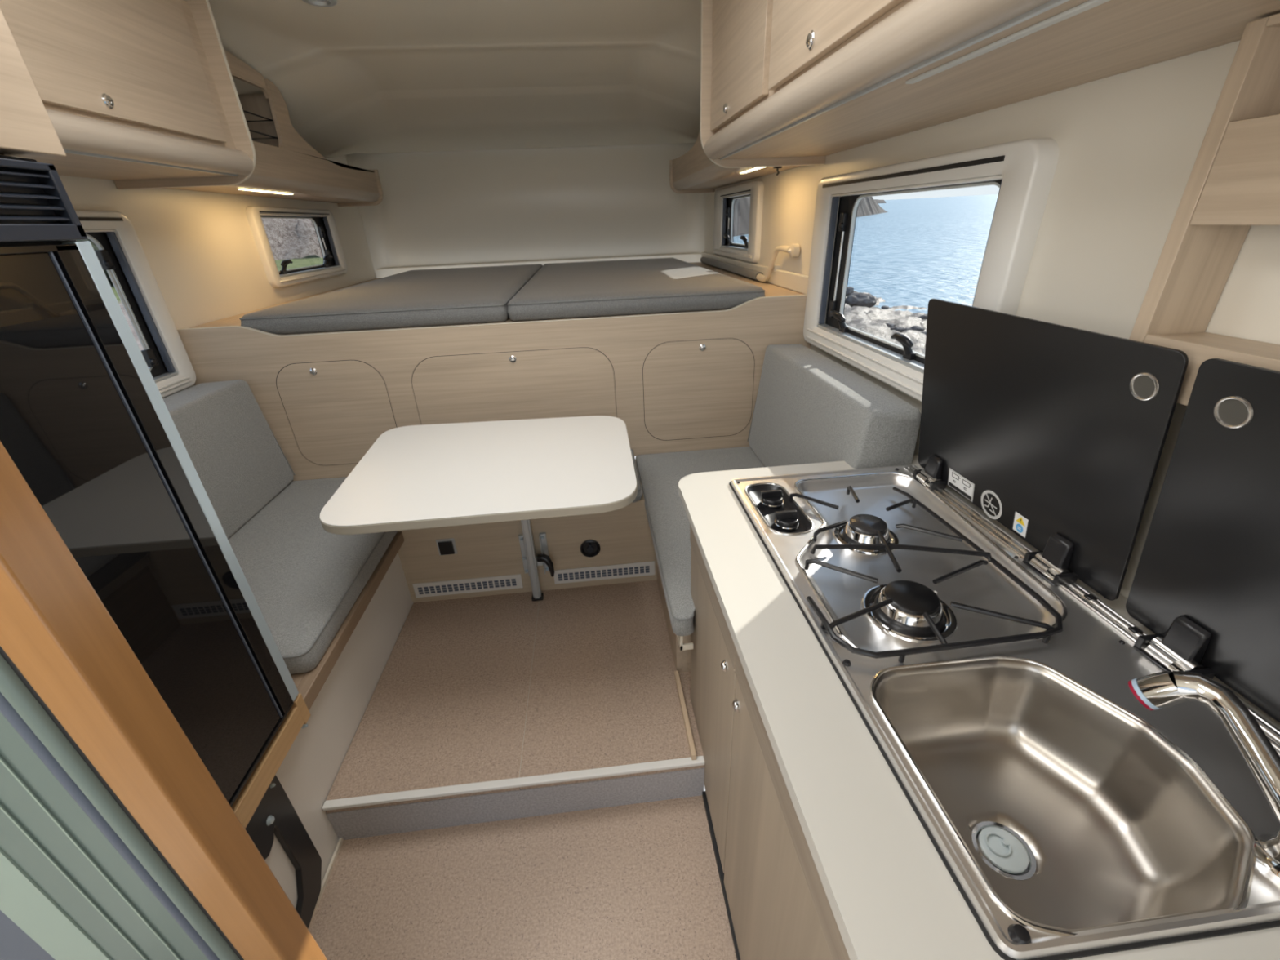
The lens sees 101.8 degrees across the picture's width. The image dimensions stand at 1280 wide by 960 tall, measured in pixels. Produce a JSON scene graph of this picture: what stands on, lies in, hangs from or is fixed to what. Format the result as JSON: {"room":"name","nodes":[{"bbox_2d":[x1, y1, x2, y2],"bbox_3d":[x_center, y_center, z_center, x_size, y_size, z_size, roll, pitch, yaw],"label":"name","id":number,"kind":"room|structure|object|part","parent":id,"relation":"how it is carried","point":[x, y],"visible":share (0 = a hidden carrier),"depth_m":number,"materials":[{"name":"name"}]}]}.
{"room":"vehicle interior","nodes":[
{"label":"vehicle interior","id":0,"kind":"room"},
{"bbox_2d":[58,155,375,392],"bbox_3d":[-1.752,-0.373,1.759,0.040,2.360,5.420,-5,26,-4],"label":"wall","id":1,"kind":"structure","parent":0,"point":[200,249],"depth_m":2.18,"materials":[{"name":"beige laminate"}]},
{"bbox_2d":[0,0,256,189],"bbox_3d":[-1.494,-0.968,1.149,0.475,0.493,1.230,-5,26,-4],"label":"upper cabinet","id":2,"kind":"object","parent":1,"relation":"attached to","point":[135,94],"visible":0.99,"depth_m":1.38,"materials":[{"name":"brown wood"}]},
{"bbox_3d":[-1.314,-1.078,1.243,0.018,0.364,0.810,-5,26,-4],"label":"door","id":3,"kind":"part","parent":2,"relation":"part of","materials":[{"name":"brown wood"}]},
{"bbox_2d":[75,209,195,398],"bbox_3d":[-1.717,-0.417,1.441,0.081,0.602,1.042,-5,26,-4],"label":"window","id":4,"kind":"structure","parent":1,"relation":"in","point":[122,235],"depth_m":1.83,"materials":[{"name":"white plastic"}]},
{"bbox_3d":[-1.765,-0.580,1.794,0.010,0.310,0.014,-5,26,-4],"label":"stay arm","id":5,"kind":"part","parent":4,"relation":"part of","materials":[{"name":"silver metal"}]},
{"bbox_3d":[-1.753,-0.614,1.834,0.020,0.470,0.013,-5,26,-4],"label":"guide rail","id":6,"kind":"part","parent":4,"relation":"part of","materials":[{"name":"grey plastic"}]},
{"bbox_3d":[-1.702,-0.208,1.555,0.036,0.010,0.878,-5,26,-4],"label":"sill","id":7,"kind":"part","parent":4,"relation":"part of","materials":[{"name":"beige plastic"}]},
{"bbox_2d":[161,48,382,206],"bbox_3d":[-1.736,-1.631,2.501,0.294,0.506,1.774,-5,26,-4],"label":"shelf","id":8,"kind":"object","parent":1,"relation":"attached to","point":[285,162],"visible":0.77,"depth_m":2.34,"materials":[{"name":"brown wood"}]},
{"bbox_3d":[-1.647,-1.401,2.002,0.136,0.070,0.663,-5,26,-4],"label":"rail","id":9,"kind":"part","parent":8,"relation":"part of","materials":[{"name":"black metal"}]},
{"bbox_2d":[237,187,293,195],"bbox_3d":[-1.620,-1.255,2.265,0.032,0.006,0.396,-5,26,-4],"label":"strip light","id":10,"kind":"object","parent":8,"relation":"attached to","point":[242,188],"visible":1,"depth_m":2.23,"materials":[{"name":"white plastic"}]},
{"bbox_2d":[245,205,347,287],"bbox_3d":[-1.895,-1.315,2.913,0.081,0.366,0.905,-5,26,-4],"label":"window","id":11,"kind":"structure","parent":1,"relation":"in","point":[283,277],"depth_m":2.84,"materials":[{"name":"white plastic"}]},
{"bbox_3d":[-1.884,-1.196,2.975,0.036,0.010,0.758,-5,26,-4],"label":"sill","id":12,"kind":"part","parent":11,"relation":"part of","materials":[{"name":"beige plastic"}]},
{"bbox_3d":[-1.936,-1.447,3.191,0.010,0.113,0.014,-5,26,-4],"label":"stay arm","id":13,"kind":"part","parent":11,"relation":"part of","materials":[{"name":"silver metal"}]},
{"bbox_3d":[-1.925,-1.488,3.244,0.020,0.273,0.013,-5,26,-4],"label":"guide rail","id":14,"kind":"part","parent":11,"relation":"part of","materials":[{"name":"grey plastic"}]},
{"bbox_2d":[188,262,804,334],"bbox_3d":[-0.627,-1.096,3.054,2.494,0.096,2.179,-5,26,-4],"label":"platform","id":15,"kind":"object","parent":1,"relation":"attached to","point":[771,290],"visible":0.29,"depth_m":2.27,"materials":[{"name":"brown wood"}]},
{"bbox_2d":[239,263,542,334],"bbox_3d":[-1.143,-1.118,3.021,1.015,0.084,2.241,-5,26,-4],"label":"mattress","id":16,"kind":"object","parent":15,"relation":"on","point":[472,295],"visible":0.86,"depth_m":2.12,"materials":[{"name":"fabric"}]},
{"bbox_2d":[506,257,764,320],"bbox_3d":[-0.115,-1.200,3.096,1.056,0.084,2.241,-5,26,-4],"label":"mattress","id":17,"kind":"object","parent":15,"relation":"on","point":[657,285],"visible":0.94,"depth_m":2.20,"materials":[{"name":"fabric"}]},
{"bbox_2d":[700,256,763,280],"bbox_3d":[0.548,-1.359,3.313,0.044,0.044,1.400,-5,26,-4],"label":"bolster","id":18,"kind":"object","parent":15,"relation":"on","point":[748,273],"visible":0.87,"depth_m":3.11,"materials":[{"name":"fabric"}]},
{"bbox_2d":[208,0,701,157],"bbox_3d":[-0.523,-1.313,1.396,2.521,0.310,5.351,-5,26,-4],"label":"ceiling","id":19,"kind":"structure","parent":0,"point":[351,76],"depth_m":2.40,"materials":[{"name":"beige"}]},
{"bbox_2d":[302,0,337,6],"bbox_3d":[-1.055,-1.579,1.709,0.112,0.012,0.112,-5,26,-4],"label":"recessed light","id":20,"kind":"object","parent":19,"relation":"in","point":[314,2],"visible":1,"depth_m":1.73,"materials":[{"name":"silver metal"}]},
{"bbox_2d":[322,579,704,839],"bbox_3d":[-0.335,0.673,1.875,1.100,0.154,0.976,-5,26,-4],"label":"floor","id":21,"kind":"structure","parent":0,"point":[501,707],"depth_m":1.59,"materials":[{"name":"carpet"}]},
{"bbox_2d":[319,415,637,600],"bbox_3d":[-0.460,0.236,1.824,0.894,0.688,0.747,-5,26,-4],"label":"dining table","id":22,"kind":"object","parent":21,"relation":"on","point":[439,475],"visible":1,"depth_m":1.56,"materials":[{"name":"beige laminate"}]},
{"bbox_3d":[-0.455,0.296,2.045,0.022,0.177,0.031,-5,26,-4],"label":"mounting plate","id":23,"kind":"part","parent":22,"relation":"part of","materials":[{"name":"silver metal"}]},
{"bbox_3d":[-0.426,0.182,1.955,0.032,0.654,0.028,-5,26,-4],"label":"leg","id":24,"kind":"part","parent":22,"relation":"part of","materials":[{"name":"silver metal"}]},
{"bbox_3d":[-0.374,0.290,2.051,0.024,0.177,0.031,-5,26,-4],"label":"mounting plate","id":25,"kind":"part","parent":22,"relation":"part of","materials":[{"name":"silver metal"}]},
{"bbox_3d":[-0.366,0.330,2.029,0.063,0.099,0.034,3,27,10],"label":"clamp lever","id":26,"kind":"part","parent":22,"relation":"part of","materials":[{"name":"black plastic"}]},
{"bbox_2d":[397,458,657,602],"bbox_3d":[-0.452,0.200,2.236,0.998,0.385,0.393,-5,26,-4],"label":"panel","id":27,"kind":"object","parent":21,"relation":"on","point":[624,535],"visible":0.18,"depth_m":2.05,"materials":[{"name":"brown wood"}]},
{"bbox_2d":[435,537,457,555],"bbox_3d":[-0.746,0.260,2.007,0.070,0.072,0.009,-5,26,-4],"label":"switch","id":28,"kind":"object","parent":27,"relation":"attached to","point":[445,546],"visible":1,"depth_m":2.00,"materials":[{"name":"black plastic"}]},
{"bbox_2d":[412,573,523,597],"bbox_3d":[-0.691,0.427,2.098,0.426,0.068,0.005,-5,26,-4],"label":"air vent","id":29,"kind":"object","parent":27,"relation":"attached to","point":[510,581],"visible":1,"depth_m":2.10,"materials":[{"name":"white"}]},
{"bbox_2d":[580,539,600,557],"bbox_3d":[-0.198,0.275,2.074,0.080,0.080,0.013,-5,26,-4],"label":"socket","id":30,"kind":"object","parent":27,"relation":"attached to","point":[588,548],"visible":1,"depth_m":2.08,"materials":[{"name":"black plastic"}]},
{"bbox_2d":[554,560,654,583],"bbox_3d":[-0.145,0.380,2.136,0.414,0.068,0.005,-5,26,-4],"label":"air vent","id":31,"kind":"object","parent":27,"relation":"attached to","point":[645,568],"visible":0.96,"depth_m":2.13,"materials":[{"name":"white"}]},
{"bbox_2d":[630,448,642,502],"bbox_3d":[-0.460,0.002,2.129,0.910,0.064,0.426,-5,26,-4],"label":"seat cushion","id":32,"kind":"object","parent":27,"relation":"on","point":[639,494],"visible":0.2,"depth_m":2.02,"materials":[{"name":"grey fabric"}]},
{"bbox_2d":[656,559,693,672],"bbox_3d":[0.455,0.391,1.827,0.752,0.337,0.687,-5,26,-4],"label":"bench base","id":33,"kind":"object","parent":21,"relation":"on","point":[681,646],"visible":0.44,"depth_m":1.72,"materials":[{"name":"brown wood"}]},
{"bbox_3d":[0.450,0.267,1.765,0.752,0.059,0.687,-5,26,-4],"label":"rail","id":34,"kind":"part","parent":33,"relation":"part of","materials":[{"name":"beige plastic"}]},
{"bbox_2d":[635,446,764,635],"bbox_3d":[0.404,0.124,1.903,0.748,0.074,1.109,-5,26,-4],"label":"seat cushion","id":35,"kind":"object","parent":33,"relation":"on","point":[660,474],"visible":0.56,"depth_m":1.89,"materials":[{"name":"grey fabric"}]},
{"bbox_2d":[747,344,920,468],"bbox_3d":[0.631,-0.177,1.894,0.214,0.460,0.888,-5,26,-4],"label":"backrest cushion","id":36,"kind":"object","parent":35,"relation":"on","point":[810,408],"visible":0.77,"depth_m":1.69,"materials":[{"name":"grey fabric"}]},
{"bbox_2d":[674,670,696,759],"bbox_3d":[0.135,0.703,1.579,0.014,0.023,0.305,-5,26,-4],"label":"baseboard","id":37,"kind":"structure","parent":21,"relation":"on","point":[686,719],"depth_m":1.55,"materials":[{"name":"brown wood"}]},
{"bbox_2d":[308,795,737,959],"bbox_3d":[-0.176,1.435,0.535,1.100,0.030,2.130,-5,26,-4],"label":"floor","id":38,"kind":"structure","parent":0,"point":[637,881],"depth_m":1.31,"materials":[{"name":"carpet"}]},
{"bbox_2d":[0,440,327,959],"bbox_3d":[-0.702,0.280,0.510,0.434,2.100,0.053,-5,26,-4],"label":"door","id":39,"kind":"structure","parent":38,"relation":"on","point":[118,842],"depth_m":0.54,"materials":[{"name":"brown wood"}]},
{"bbox_2d":[308,837,343,929],"bbox_3d":[-0.768,1.239,0.932,0.007,0.012,1.130,-5,26,-4],"label":"baseboard","id":40,"kind":"structure","parent":38,"relation":"on","point":[330,868],"depth_m":1.36,"materials":[{"name":"beige plastic"}]},
{"bbox_2d":[244,531,413,928],"bbox_3d":[-1.185,0.874,1.169,0.794,0.489,1.957,-5,26,-4],"label":"bench base","id":41,"kind":"object","parent":38,"relation":"on","point":[337,693],"depth_m":1.39,"materials":[{"name":"white wood"}]},
{"bbox_2d":[0,8,311,828],"bbox_3d":[-1.206,-0.010,0.644,0.818,1.741,0.561,-5,26,-4],"label":"tall cabinet","id":42,"kind":"object","parent":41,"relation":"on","point":[36,206],"visible":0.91,"depth_m":0.72,"materials":[{"name":"white"}]},
{"bbox_3d":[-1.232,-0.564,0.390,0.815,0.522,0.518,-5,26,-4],"label":"door","id":43,"kind":"part","parent":42,"relation":"part of","materials":[{"name":"brown wood"}]},
{"bbox_2d":[0,155,88,242],"bbox_3d":[-0.939,-0.293,0.537,0.258,0.104,0.485,-5,26,-4],"label":"vent","id":44,"kind":"object","parent":42,"relation":"attached to","point":[36,206],"depth_m":0.72,"materials":[{"name":"grey plastic"}]},
{"bbox_2d":[0,240,298,807],"bbox_3d":[-1.142,0.210,0.765,0.706,0.984,0.490,-5,26,-4],"label":"refrigerator","id":45,"kind":"object","parent":42,"relation":"in","point":[86,422],"visible":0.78,"depth_m":0.83,"materials":[{"name":"black glass"}]},
{"bbox_3d":[-0.793,0.654,1.003,0.045,0.074,0.535,-5,26,-4],"label":"rail","id":46,"kind":"part","parent":42,"relation":"part of","materials":[{"name":"brown wood"}]},
{"bbox_3d":[-0.812,0.878,1.205,0.024,0.410,0.143,-5,26,-4],"label":"bracket","id":47,"kind":"part","parent":41,"relation":"part of","materials":[{"name":"black metal"}]},
{"bbox_2d":[227,476,397,674],"bbox_3d":[-1.277,0.257,1.784,0.774,0.074,1.102,-5,26,-4],"label":"seat cushion","id":48,"kind":"object","parent":41,"relation":"on","point":[304,580],"visible":0.38,"depth_m":1.66,"materials":[{"name":"grey fabric"}]},
{"bbox_2d":[162,379,294,538],"bbox_3d":[-1.542,0.035,1.665,0.222,0.452,1.050,-5,26,-4],"label":"backrest cushion","id":49,"kind":"object","parent":48,"relation":"on","point":[241,466],"visible":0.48,"depth_m":1.89,"materials":[{"name":"grey fabric"}]},
{"bbox_3d":[-1.123,0.408,1.597,0.534,0.042,0.797,-5,26,-4],"label":"rail","id":50,"kind":"part","parent":41,"relation":"part of","materials":[{"name":"brown wood"}]},
{"bbox_2d":[689,524,849,959],"bbox_3d":[0.582,0.807,0.769,0.718,0.827,1.748,-5,26,-4],"label":"base cabinet","id":51,"kind":"object","parent":38,"relation":"on","point":[778,907],"visible":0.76,"depth_m":0.97,"materials":[{"name":"brown wood"}]},
{"bbox_3d":[0.180,0.570,1.337,0.018,0.686,0.445,-5,26,-4],"label":"door","id":52,"kind":"part","parent":51,"relation":"part of","materials":[{"name":"brown wood"}]},
{"bbox_3d":[0.241,0.846,0.805,0.018,0.711,0.747,-5,26,-4],"label":"door","id":53,"kind":"part","parent":51,"relation":"part of","materials":[{"name":"brown wood"}]},
{"bbox_2d":[678,454,1279,959],"bbox_3d":[0.555,0.388,0.657,0.727,0.025,1.922,-5,26,-4],"label":"countertop","id":54,"kind":"structure","parent":51,"relation":"on","point":[891,895],"depth_m":0.67,"materials":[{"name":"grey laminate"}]},
{"bbox_2d":[728,298,1279,959],"bbox_3d":[0.561,0.110,0.828,0.535,0.601,1.229,-5,26,-4],"label":"sink","id":55,"kind":"object","parent":54,"relation":"in","point":[1072,817],"visible":0.95,"depth_m":0.80,"materials":[{"name":"silver metal"}]},
{"bbox_3d":[0.334,0.043,1.308,0.052,0.038,0.052,20,34,38],"label":"knob","id":56,"kind":"part","parent":55,"relation":"part of","materials":[{"name":"black plastic"}]},
{"bbox_3d":[0.338,0.071,1.284,0.100,0.010,0.247,-5,26,-4],"label":"control panel","id":57,"kind":"part","parent":55,"relation":"part of","materials":[{"name":"black plastic"}]},
{"bbox_3d":[0.344,0.089,1.214,0.052,0.038,0.052,20,34,38],"label":"knob","id":58,"kind":"part","parent":55,"relation":"part of","materials":[{"name":"black plastic"}]},
{"bbox_3d":[0.516,0.117,1.185,0.140,0.032,0.140,-5,26,-4],"label":"burner","id":59,"kind":"part","parent":55,"relation":"part of","materials":[{"name":"silver metal"}]},
{"bbox_3d":[0.497,0.231,0.959,0.161,0.032,0.161,-5,26,-4],"label":"burner","id":60,"kind":"part","parent":55,"relation":"part of","materials":[{"name":"silver metal"}]},
{"bbox_2d":[789,485,1062,662],"bbox_3d":[0.498,0.150,1.077,0.416,0.029,0.561,-5,26,-4],"label":"support","id":61,"kind":"object","parent":55,"relation":"on","point":[1045,635],"visible":1,"depth_m":0.95,"materials":[{"name":"black metal"}]},
{"bbox_3d":[0.514,0.218,0.929,0.416,0.022,0.235,-5,26,-4],"label":"frame","id":62,"kind":"part","parent":61,"relation":"part of","materials":[{"name":"black plastic"}]},
{"bbox_3d":[0.683,0.088,1.198,0.016,0.017,0.326,-6,27,-7],"label":"frame","id":63,"kind":"part","parent":61,"relation":"part of","materials":[{"name":"black plastic"}]},
{"bbox_2d":[951,471,971,490],"bbox_3d":[0.774,0.006,1.254,0.004,0.023,0.072,-5,26,-4],"label":"print","id":64,"kind":"object","parent":55,"relation":"on","point":[960,481],"depth_m":1.25,"materials":[{"name":"black"}]},
{"bbox_2d":[984,492,996,516],"bbox_3d":[0.786,0.055,1.165,0.005,0.043,0.042,-5,27,-6],"label":"print","id":65,"kind":"object","parent":55,"relation":"on","point":[990,498],"depth_m":1.17,"materials":[{"name":"white paint"}]},
{"bbox_3d":[0.756,-0.108,1.068,0.070,0.439,0.591,-5,26,-4],"label":"glass lid","id":66,"kind":"part","parent":55,"relation":"part of","materials":[{"name":"black glass"}]},
{"bbox_3d":[0.529,0.428,0.702,0.342,0.147,0.340,-5,26,-4],"label":"sink bowl","id":67,"kind":"part","parent":55,"relation":"part of","materials":[{"name":"silver metal"}]},
{"bbox_3d":[0.785,0.188,0.993,0.011,0.011,1.001,-5,26,-4],"label":"rail","id":68,"kind":"part","parent":55,"relation":"part of","materials":[{"name":"silver metal"}]},
{"bbox_3d":[0.800,0.187,0.994,0.015,0.015,1.001,-5,26,-4],"label":"rail","id":69,"kind":"part","parent":55,"relation":"part of","materials":[{"name":"silver metal"}]},
{"bbox_3d":[0.817,0.160,0.524,0.070,0.439,0.592,-5,26,-4],"label":"glass lid","id":70,"kind":"part","parent":55,"relation":"part of","materials":[{"name":"black glass"}]},
{"bbox_2d":[1128,670,1279,884],"bbox_3d":[0.690,0.339,0.582,0.082,0.105,0.287,-1,26,3],"label":"tap","id":71,"kind":"object","parent":54,"relation":"on","point":[1160,690],"visible":1,"depth_m":0.61,"materials":[{"name":"silver metal"}]},
{"bbox_3d":[0.703,0.319,0.601,0.052,0.086,0.204,-1,26,2],"label":"spout","id":72,"kind":"part","parent":71,"relation":"part of","materials":[{"name":"silver metal"}]},
{"bbox_2d":[345,142,706,278],"bbox_3d":[-0.763,-2.079,3.859,2.558,1.150,0.190,-5,26,-4],"label":"wall","id":73,"kind":"structure","parent":0,"point":[470,206],"depth_m":3.93,"materials":[{"name":"beige laminate"}]},
{"bbox_2d":[376,253,701,270],"bbox_3d":[-0.745,-1.691,4.032,2.529,0.014,0.182,-5,26,-4],"label":"trim","id":74,"kind":"structure","parent":73,"relation":"attached to","point":[683,254],"depth_m":4.10,"materials":[{"name":"white plastic"}]},
{"bbox_2d":[705,40,1279,598],"bbox_3d":[0.773,-0.574,1.943,0.040,2.360,5.420,-5,26,-4],"label":"wall","id":75,"kind":"structure","parent":0,"point":[1129,143],"depth_m":0.94,"materials":[{"name":"beige laminate"}]},
{"bbox_2d":[177,293,810,480],"bbox_3d":[-0.506,-0.368,2.190,2.494,0.660,0.029,-5,26,-4],"label":"panel","id":76,"kind":"object","parent":75,"relation":"attached to","point":[690,380],"visible":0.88,"depth_m":2.15,"materials":[{"name":"brown wood"}]},
{"bbox_2d":[669,132,800,193],"bbox_3d":[0.442,-1.815,2.691,0.311,0.498,1.810,-5,26,-4],"label":"shelf","id":77,"kind":"object","parent":75,"relation":"attached to","point":[692,172],"visible":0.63,"depth_m":2.85,"materials":[{"name":"brown wood"}]},
{"bbox_2d":[738,166,765,173],"bbox_3d":[0.479,-1.314,2.202,0.030,0.006,0.336,-5,26,-4],"label":"strip light","id":78,"kind":"object","parent":77,"relation":"attached to","point":[759,167],"visible":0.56,"depth_m":2.21,"materials":[{"name":"white plastic"}]},
{"bbox_2d":[773,166,782,175],"bbox_3d":[0.574,-1.290,2.174,0.030,0.033,0.020,-5,26,-4],"label":"hook","id":79,"kind":"object","parent":77,"relation":"attached to","point":[774,167],"visible":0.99,"depth_m":2.17,"materials":[{"name":"black plastic"}]},
{"bbox_2d":[713,179,764,262],"bbox_3d":[0.591,-1.560,3.152,0.081,0.393,0.980,-5,26,-4],"label":"window","id":80,"kind":"structure","parent":75,"relation":"in","point":[749,251],"depth_m":3.08,"materials":[{"name":"white plastic"}]},
{"bbox_3d":[0.553,-1.693,3.415,0.020,0.273,0.013,-5,26,-4],"label":"guide rail","id":81,"kind":"part","parent":80,"relation":"part of","materials":[{"name":"grey plastic"}]},
{"bbox_3d":[0.592,-1.425,3.193,0.036,0.010,0.653,-5,26,-4],"label":"sill","id":82,"kind":"part","parent":80,"relation":"part of","materials":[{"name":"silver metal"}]},
{"bbox_2d":[701,252,808,294],"bbox_3d":[0.601,-1.273,3.112,0.021,0.071,2.185,-5,26,-4],"label":"trim","id":83,"kind":"structure","parent":75,"relation":"attached to","point":[795,282],"depth_m":2.48,"materials":[{"name":"beige laminate"}]},
{"bbox_2d":[756,244,799,282],"bbox_3d":[0.642,-1.053,2.530,0.060,0.188,0.568,-5,26,-4],"label":"handle","id":84,"kind":"object","parent":75,"relation":"attached to","point":[793,250],"visible":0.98,"depth_m":2.44,"materials":[{"name":"beige plastic"}]},
{"bbox_2d":[803,137,1058,401],"bbox_3d":[0.763,-0.630,1.606,0.081,0.596,1.068,-5,26,-4],"label":"window","id":85,"kind":"structure","parent":75,"relation":"in","point":[1023,171],"depth_m":1.43,"materials":[{"name":"white plastic"}]},
{"bbox_3d":[0.713,-0.820,1.970,0.020,0.443,0.013,-5,26,-4],"label":"guide rail","id":86,"kind":"part","parent":85,"relation":"part of","materials":[{"name":"grey plastic"}]},
{"bbox_3d":[0.736,-0.787,1.928,0.010,0.283,0.014,-5,26,-4],"label":"stay arm","id":87,"kind":"part","parent":85,"relation":"part of","materials":[{"name":"silver metal"}]},
{"bbox_3d":[0.766,-0.430,1.693,0.036,0.010,0.860,-5,26,-4],"label":"sill","id":88,"kind":"part","parent":85,"relation":"part of","materials":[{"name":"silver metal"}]},
{"bbox_3d":[0.797,-0.448,1.214,0.020,0.443,0.013,-5,26,-4],"label":"guide rail","id":89,"kind":"part","parent":85,"relation":"part of","materials":[{"name":"grey plastic"}]},
{"bbox_2d":[699,0,1279,168],"bbox_3d":[0.572,-0.871,0.774,0.478,0.493,2.432,-5,26,-4],"label":"upper cabinet","id":90,"kind":"object","parent":75,"relation":"attached to","point":[784,82],"visible":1,"depth_m":0.92,"materials":[{"name":"brown wood"}]},
{"bbox_3d":[0.287,-1.290,1.531,0.018,0.364,0.600,-5,26,-4],"label":"door","id":91,"kind":"part","parent":90,"relation":"part of","materials":[{"name":"brown wood"}]},
{"bbox_3d":[0.353,-0.998,0.936,0.018,0.364,0.638,-5,26,-4],"label":"door","id":92,"kind":"part","parent":90,"relation":"part of","materials":[{"name":"brown wood"}]},
{"bbox_2d":[1128,13,1279,405],"bbox_3d":[0.858,-0.134,0.279,0.099,0.455,1.045,-5,26,-4],"label":"wall shelf","id":93,"kind":"object","parent":75,"relation":"attached to","point":[1233,186],"visible":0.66,"depth_m":0.69,"materials":[{"name":"brown wood"}]},
{"label":"outside","id":94,"kind":"structure","parent":0,"visible":0},
{"bbox_2d":[111,254,323,351],"bbox_3d":[-21.502,-8.330,21.664,34.500,2.149,62.300,-5,26,-4],"label":"ground","id":95,"kind":"structure","parent":94,"point":[312,260],"depth_m":19.36,"materials":[{"name":"green plant"}]},
{"bbox_2d":[75,239,113,285],"bbox_3d":[-14.842,-5.866,14.500,2.056,1.761,1.956,-5,26,-4],"label":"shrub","id":96,"kind":"object","parent":95,"relation":"on","point":[95,247],"visible":0.04,"depth_m":14.07,"materials":[{"name":"green plant"}]},
{"bbox_2d":[75,217,322,260],"bbox_3d":[-19.109,-8.821,17.266,3.382,4.412,36.513,14,31,30],"label":"bank","id":97,"kind":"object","parent":95,"relation":"on","point":[288,238],"visible":0.03,"depth_m":21.90,"materials":[{"name":"grey stone"}]},
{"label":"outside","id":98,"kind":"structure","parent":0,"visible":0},
{"bbox_2d":[733,194,998,314],"bbox_3d":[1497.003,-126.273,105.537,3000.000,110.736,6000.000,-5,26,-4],"label":"sea","id":99,"kind":"structure","parent":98,"point":[917,251],"depth_m":56.71,"materials":[{"name":"liquid"}]},
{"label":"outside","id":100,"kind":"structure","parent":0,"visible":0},
{"bbox_2d":[844,290,927,354],"bbox_3d":[11.701,-12.839,34.522,26.700,5.782,62.580,-5,26,-4],"label":"shore","id":101,"kind":"structure","parent":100,"point":[873,322],"depth_m":21.76,"materials":[{"name":"grey stone"}]},
{"bbox_2d":[845,286,854,296],"bbox_3d":[11.604,-10.561,29.302,0.864,0.619,0.921,-11,28,-17],"label":"boulder","id":102,"kind":"object","parent":101,"relation":"on","point":[850,290],"visible":0.33,"depth_m":28.90,"materials":[{"name":"grey stone"}]},
{"bbox_2d":[844,292,876,307],"bbox_3d":[11.077,-8.966,26.129,1.670,0.838,1.317,-5,26,-4],"label":"boulder","id":103,"kind":"object","parent":101,"relation":"on","point":[857,299],"visible":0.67,"depth_m":25.78,"materials":[{"name":"grey stone"}]},
{"bbox_2d":[880,306,888,309],"bbox_3d":[12.749,-8.961,27.071,0.372,0.202,0.338,-19,31,-30],"label":"stone","id":104,"kind":"object","parent":101,"relation":"on","point":[882,307],"visible":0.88,"depth_m":26.97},
{"bbox_2d":[884,322,895,327],"bbox_3d":[10.036,-6.216,20.957,0.424,0.222,0.414,20,34,38],"label":"stone","id":105,"kind":"object","parent":101,"relation":"on","point":[889,324],"visible":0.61,"depth_m":20.81,"materials":[{"name":"grey stone"}]},
{"bbox_2d":[889,326,905,332],"bbox_3d":[9.934,-5.808,20.100,0.577,0.266,0.394,-5,26,-4],"label":"stone","id":106,"kind":"object","parent":101,"relation":"on","point":[900,329],"visible":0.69,"depth_m":19.96,"materials":[{"name":"grey stone"}]},
{"bbox_2d":[910,324,924,330],"bbox_3d":[11.120,-6.090,20.936,0.610,0.252,0.427,-5,26,-4],"label":"stone","id":107,"kind":"object","parent":101,"relation":"on","point":[913,327],"visible":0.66,"depth_m":20.77,"materials":[{"name":"grey stone"}]},
{"bbox_2d":[919,314,927,318],"bbox_3d":[13.106,-7.117,22.791,1.854,0.463,0.938,-5,26,-4],"label":"boulder","id":108,"kind":"object","parent":101,"relation":"on","point":[925,316],"visible":0.09,"depth_m":22.66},
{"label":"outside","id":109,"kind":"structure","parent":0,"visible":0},
{"bbox_2d":[874,199,885,203],"bbox_3d":[313.858,-417.258,782.580,138.679,16.974,149.774,-5,26,-4],"label":"cliff","id":110,"kind":"structure","parent":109,"point":[877,201],"depth_m":740.27,"materials":[{"name":"grey stone"}]},
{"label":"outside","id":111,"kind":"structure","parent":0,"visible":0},
{"bbox_2d":[733,196,888,236],"bbox_3d":[44.335,-92.016,166.732,152.574,31.959,179.086,-5,26,-4],"label":"headland","id":112,"kind":"structure","parent":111,"point":[868,206],"depth_m":107.92,"materials":[{"name":"grey stone"}]}
]}

